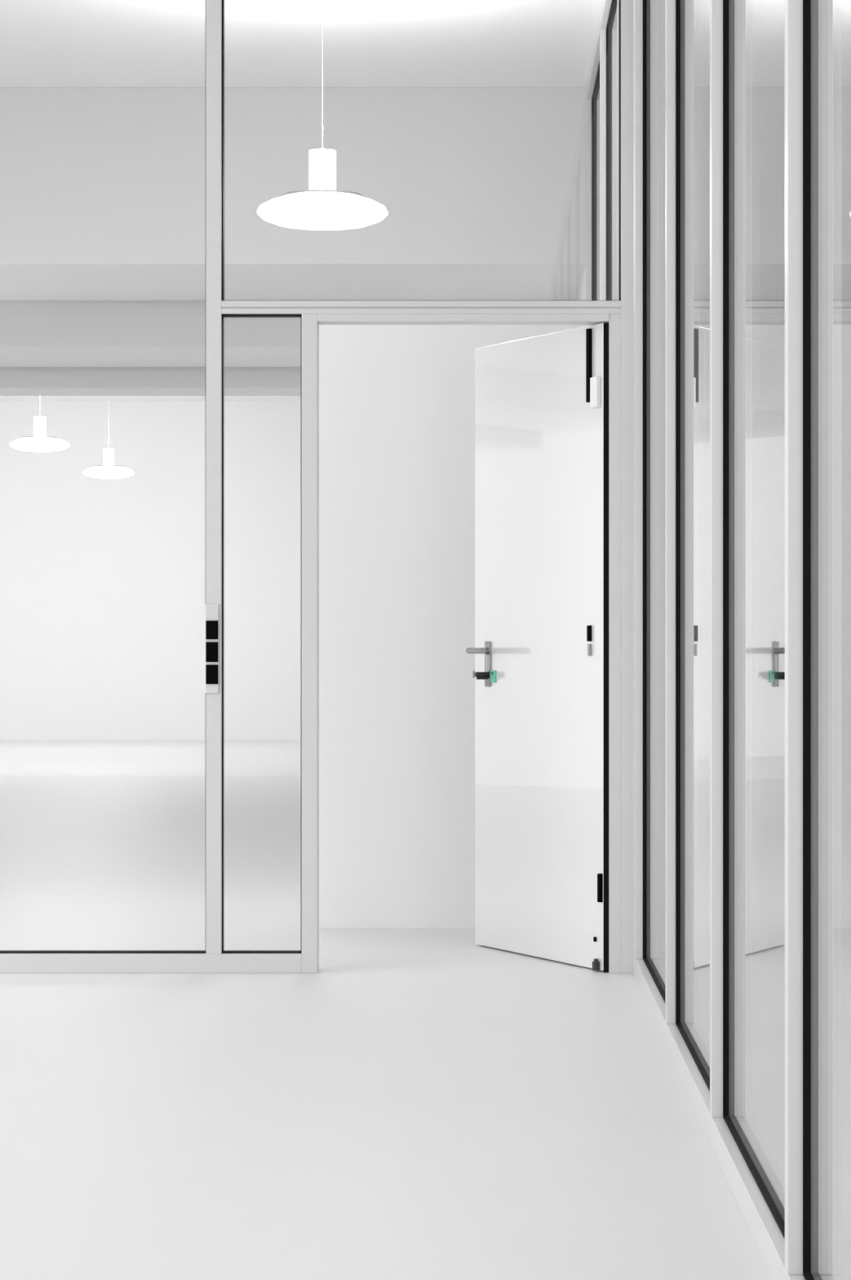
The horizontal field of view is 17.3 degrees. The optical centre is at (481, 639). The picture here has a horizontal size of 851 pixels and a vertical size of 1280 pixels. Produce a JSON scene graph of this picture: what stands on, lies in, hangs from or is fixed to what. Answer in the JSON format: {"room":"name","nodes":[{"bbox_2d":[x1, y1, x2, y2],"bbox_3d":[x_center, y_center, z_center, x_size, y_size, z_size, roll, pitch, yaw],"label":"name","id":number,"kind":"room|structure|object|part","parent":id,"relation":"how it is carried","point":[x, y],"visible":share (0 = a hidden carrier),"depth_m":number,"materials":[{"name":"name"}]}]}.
{"room":"office corridor","nodes":[
{"label":"office corridor","id":0,"kind":"room"},
{"bbox_2d":[0,400,301,739],"bbox_3d":[-2.400,-0.745,30.050,13.200,3.630,0.100,0,0,0],"label":"wall","id":1,"kind":"structure","parent":0,"point":[103,580],"depth_m":30.00,"materials":[{"name":"white paint"}]},
{"bbox_2d":[0,300,301,367],"bbox_3d":[-4.140,-2.033,14.940,9.520,1.052,1.080,0,0,0],"label":"wall","id":2,"kind":"structure","parent":0,"point":[33,333],"depth_m":14.40,"materials":[{"name":"white paint"}]},
{"bbox_2d":[0,367,301,395],"bbox_3d":[-4.140,-1.976,15.750,9.520,1.165,0.500,0,0,0],"label":"ceiling","id":3,"kind":"structure","parent":0,"point":[14,381],"depth_m":15.50,"materials":[{"name":"white paint"}]},
{"bbox_2d":[83,448,134,478],"bbox_3d":[-3.618,-2.064,27.200,0.496,0.992,0.496,0,0,0],"label":"lamp","id":4,"kind":"object","parent":3,"relation":"hanging from","point":[108,470],"visible":0.92,"depth_m":27.06,"materials":[{"name":"silver metal"}]},
{"bbox_3d":[-3.618,-1.619,27.200,0.496,0.102,0.496,0,0,0],"label":"lamp shade","id":5,"kind":"part","parent":4,"relation":"part of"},
{"bbox_2d":[0,87,586,300],"bbox_3d":[-4.140,-2.150,13.680,9.520,0.817,1.400,0,0,0],"label":"wall","id":6,"kind":"structure","parent":0,"point":[482,190],"depth_m":12.98,"materials":[{"name":"white paint"}]},
{"bbox_2d":[0,0,603,400],"bbox_3d":[-2.400,-2.610,13.500,13.200,0.100,35.000,0,0,0],"label":"ceiling","id":7,"kind":"structure","parent":0,"point":[44,43],"depth_m":12.06,"materials":[{"name":"white paint"}]},
{"bbox_2d":[9,416,70,452],"bbox_3d":[-3.670,-2.064,23.300,0.496,0.992,0.496,0,0,0],"label":"lamp","id":8,"kind":"object","parent":7,"relation":"hanging from","point":[40,442],"visible":0.92,"depth_m":23.16,"materials":[{"name":"silver metal"}]},
{"bbox_3d":[-3.670,-1.619,23.300,0.496,0.102,0.496,0,0,0],"label":"lamp shade","id":9,"kind":"part","parent":8,"relation":"part of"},
{"bbox_2d":[257,0,388,230],"bbox_3d":[-0.600,-2.062,10.600,0.496,0.997,0.496,0,0,0],"label":"lamp","id":10,"kind":"object","parent":7,"relation":"hanging from","point":[322,206],"visible":1,"depth_m":10.48,"materials":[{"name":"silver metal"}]},
{"bbox_3d":[-0.600,-2.195,10.600,0.002,0.691,0.002,0,0,0],"label":"suspension rod","id":11,"kind":"part","parent":10,"relation":"part of","materials":[{"name":"white plastic"}]},
{"bbox_3d":[-0.600,-1.614,10.600,0.496,0.102,0.496,0,0,0],"label":"lamp shade","id":12,"kind":"part","parent":10,"relation":"part of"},
{"bbox_2d":[0,739,773,1279],"bbox_3d":[-2.400,1.120,13.500,13.200,0.100,35.000,0,0,0],"label":"floor","id":13,"kind":"structure","parent":0,"point":[420,1104],"depth_m":6.79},
{"bbox_2d":[0,953,302,973],"bbox_3d":[-2.282,1.039,9.050,3.410,0.061,0.100,0,0,0],"label":"bottom rail","id":14,"kind":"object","parent":13,"relation":"on","point":[9,962],"depth_m":9.00,"materials":[{"name":"white metal"}]},
{"bbox_2d":[0,950,205,953],"bbox_3d":[-2.436,-0.746,9.044,3.103,3.509,0.052,0,0,0],"label":"window gasket","id":15,"kind":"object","parent":14,"relation":"on","point":[1,951],"depth_m":9.03,"materials":[{"name":"black rubber"}]},
{"bbox_2d":[205,0,224,954],"bbox_3d":[-0.860,-0.746,9.050,0.049,3.509,0.100,0,0,0],"label":"mullion","id":16,"kind":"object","parent":14,"relation":"on","point":[213,7],"depth_m":9.00,"materials":[{"name":"white metal"}]},
{"bbox_2d":[205,604,218,693],"bbox_3d":[-0.864,0.028,8.994,0.043,0.287,0.012,0,0,0],"label":"switch panel","id":17,"kind":"object","parent":16,"relation":"attached to","point":[211,610],"visible":1,"depth_m":8.99,"materials":[{"name":"white"}]},
{"bbox_2d":[205,664,217,684],"bbox_3d":[-0.864,0.110,8.991,0.039,0.062,0.006,0,0,0],"label":"rocker switch","id":18,"kind":"object","parent":17,"relation":"attached to","point":[211,670],"depth_m":8.99,"materials":[{"name":"black plastic"}]},
{"bbox_2d":[205,641,217,662],"bbox_3d":[-0.864,0.038,8.991,0.039,0.064,0.006,0,0,0],"label":"rocker switch","id":19,"kind":"object","parent":17,"relation":"attached to","point":[211,647],"depth_m":8.99,"materials":[{"name":"black plastic"}]},
{"bbox_2d":[205,620,217,639],"bbox_3d":[-0.864,-0.032,8.991,0.039,0.060,0.006,0,0,0],"label":"rocker switch","id":20,"kind":"object","parent":17,"relation":"attached to","point":[211,626],"depth_m":8.99,"materials":[{"name":"black plastic"}]},
{"bbox_2d":[222,314,302,953],"bbox_3d":[-0.707,-0.020,9.044,0.260,2.057,0.052,0,0,0],"label":"window gasket","id":21,"kind":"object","parent":14,"relation":"on","point":[223,315],"depth_m":9.02,"materials":[{"name":"black rubber"}]},
{"bbox_2d":[302,313,319,973],"bbox_3d":[-0.552,0.011,9.050,0.050,2.118,0.100,0,0,0],"label":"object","id":22,"kind":"structure","parent":13,"relation":"on","point":[310,326],"depth_m":9.00,"materials":[{"name":"white metal"}]},
{"bbox_2d":[317,313,608,973],"bbox_3d":[-0.058,0.011,9.050,0.938,2.118,0.100,0,0,0],"label":"door frame","id":23,"kind":"structure","parent":13,"relation":"on","point":[322,318],"depth_m":9.01,"materials":[{"name":"white metal"}]},
{"bbox_2d":[221,300,621,314],"bbox_3d":[-0.193,-1.069,9.050,1.285,0.042,0.100,0,0,0],"label":"transom","id":24,"kind":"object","parent":23,"relation":"on","point":[228,307],"depth_m":9.00,"materials":[{"name":"white metal"}]},
{"bbox_2d":[222,0,621,300],"bbox_3d":[-0.193,-1.795,9.044,1.285,1.410,0.052,0,0,0],"label":"window gasket","id":25,"kind":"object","parent":24,"relation":"attached to","point":[223,1],"depth_m":9.02,"materials":[{"name":"black rubber"}]},
{"bbox_2d":[608,306,621,973],"bbox_3d":[0.430,-0.010,9.052,0.039,2.160,0.096,0,0,0],"label":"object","id":26,"kind":"structure","parent":13,"relation":"on","point":[615,319],"depth_m":9.00,"materials":[{"name":"white metal"}]},
{"bbox_2d":[466,322,605,970],"bbox_3d":[0.204,0.022,9.422,0.238,2.085,0.901,0,0,-27],"label":"door","id":27,"kind":"structure","parent":26,"relation":"attached to","point":[540,399],"depth_m":9.39,"materials":[{"name":"white paint"}]},
{"bbox_3d":[0.009,0.037,9.645,0.096,0.028,0.139,0,0,-27],"label":"lever","id":28,"kind":"part","parent":27,"relation":"part of","materials":[{"name":"silver metal"}]},
{"bbox_3d":[0.023,0.084,9.715,0.007,0.157,0.040,0,0,-27],"label":"lock plate","id":29,"kind":"part","parent":27,"relation":"part of","materials":[{"name":"silver metal"}]},
{"bbox_2d":[490,670,496,682],"bbox_3d":[0.041,0.126,9.680,0.008,0.042,0.034,0,0,-28],"label":"tag","id":30,"kind":"object","parent":27,"relation":"attached to","point":[493,673],"visible":1,"depth_m":9.67,"materials":[{"name":"green plastic"}]},
{"bbox_2d":[621,0,633,973],"bbox_3d":[0.482,-0.715,9.050,0.064,3.570,0.100,0,0,0],"label":"mullion","id":31,"kind":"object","parent":13,"relation":"on","point":[627,953],"depth_m":9.00,"materials":[{"name":"white metal"}]},
{"bbox_2d":[632,954,805,1279],"bbox_3d":[0.530,1.039,3.775,0.086,0.061,10.450,0,0,0],"label":"bottom rail","id":32,"kind":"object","parent":13,"relation":"on","point":[766,1233],"depth_m":5.68,"materials":[{"name":"white metal"}]},
{"bbox_2d":[632,0,643,959],"bbox_3d":[0.530,-0.746,8.930,0.086,3.509,0.140,0,0,0],"label":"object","id":33,"kind":"structure","parent":32,"relation":"on","point":[637,5],"depth_m":8.86,"materials":[{"name":"white metal"}]},
{"bbox_2d":[643,0,665,1002],"bbox_3d":[0.521,-0.746,8.133,0.020,3.509,1.455,0,0,0],"label":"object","id":34,"kind":"structure","parent":32,"relation":"on","point":[654,11],"depth_m":8.52,"materials":[{"name":"clear glass"}]},
{"bbox_2d":[665,0,675,1023],"bbox_3d":[0.530,-0.746,7.383,0.086,3.509,0.045,0,0,0],"label":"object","id":35,"kind":"structure","parent":32,"relation":"on","point":[670,5],"depth_m":7.36,"materials":[{"name":"white metal"}]},
{"bbox_2d":[675,0,710,1090],"bbox_3d":[0.521,-0.746,6.662,0.020,3.509,1.395,0,0,0],"label":"glass panel","id":36,"kind":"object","parent":32,"relation":"on","point":[692,16],"depth_m":6.94,"materials":[{"name":"clear glass"}]},
{"bbox_2d":[710,0,723,1117],"bbox_3d":[0.530,-0.746,5.942,0.086,3.509,0.045,0,0,0],"label":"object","id":37,"kind":"structure","parent":32,"relation":"on","point":[716,6],"depth_m":5.92,"materials":[{"name":"white metal"}]},
{"bbox_2d":[723,0,785,1239],"bbox_3d":[0.521,-0.746,5.207,0.020,3.509,1.425,0,0,0],"label":"glass panel","id":38,"kind":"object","parent":32,"relation":"on","point":[754,30],"depth_m":5.39,"materials":[{"name":"clear glass"}]},
{"bbox_2d":[785,0,803,1275],"bbox_3d":[0.530,-0.746,4.473,0.086,3.509,0.045,0,0,0],"label":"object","id":39,"kind":"structure","parent":32,"relation":"on","point":[793,8],"depth_m":4.45,"materials":[{"name":"white metal"}]},
{"bbox_2d":[803,0,850,1279],"bbox_3d":[0.521,-0.746,3.732,0.020,3.509,1.435,0,0,0],"label":"glass panel","id":40,"kind":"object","parent":32,"relation":"on","point":[827,24],"depth_m":4.22,"materials":[{"name":"clear glass"}]},
{"bbox_3d":[0.530,1.039,11.050,0.086,0.061,3.900,0,0,0],"label":"trim","id":41,"kind":"structure","parent":13,"relation":"on","visible":0},
{"bbox_2d":[600,28,606,300],"bbox_3d":[0.530,-0.746,11.482,0.086,3.509,0.045,0,0,0],"label":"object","id":42,"kind":"structure","parent":41,"relation":"on","point":[602,31],"depth_m":11.46,"materials":[{"name":"white metal"}]},
{"bbox_2d":[617,0,619,300],"bbox_3d":[0.530,-0.746,10.002,0.086,3.509,0.045,0,0,0],"label":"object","id":43,"kind":"structure","parent":41,"relation":"on","point":[618,1],"depth_m":9.98,"materials":[{"name":"white metal"}]},
{"bbox_2d":[319,324,591,928],"bbox_3d":[-0.092,-0.080,10.450,1.103,2.300,0.100,0,0,0],"label":"wall","id":44,"kind":"structure","parent":0,"point":[397,402],"depth_m":10.40,"materials":[{"name":"white paint"}]},
{"bbox_2d":[606,0,617,300],"bbox_3d":[0.521,-0.746,10.742,0.020,3.509,1.435,0,0,0],"label":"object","id":45,"kind":"structure","parent":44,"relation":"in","point":[611,28],"depth_m":11.23,"materials":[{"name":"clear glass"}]},
{"bbox_2d":[576,266,586,300],"bbox_3d":[0.530,-0.745,21.500,0.086,3.630,17.000,0,0,0],"label":"wall","id":46,"kind":"structure","parent":0,"point":[582,291],"depth_m":13.39,"materials":[{"name":"white paint"}]},
{"bbox_2d":[586,98,591,300],"bbox_3d":[0.530,-0.746,12.973,0.086,3.509,0.045,0,0,0],"label":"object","id":47,"kind":"structure","parent":46,"relation":"attached to","point":[588,102],"depth_m":12.95,"materials":[{"name":"white metal"}]},
{"bbox_2d":[591,62,599,300],"bbox_3d":[0.521,-0.746,12.227,0.020,3.509,1.445,0,0,0],"label":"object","id":48,"kind":"structure","parent":46,"relation":"in","point":[596,95],"depth_m":12.75,"materials":[{"name":"clear glass"}]},
{"bbox_3d":[0.527,-0.746,12.227,0.008,3.507,1.443,0,0,0],"label":"pane","id":49,"kind":"part","parent":48,"relation":"part of","materials":[{"name":"clear glass"}]},
{"bbox_2d":[586,0,612,100],"bbox_3d":[0.530,-2.530,11.050,0.086,0.060,3.900,0,0,0],"label":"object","id":50,"kind":"structure","parent":46,"relation":"attached to","point":[606,7],"depth_m":11.96,"materials":[{"name":"white metal"}]}
]}

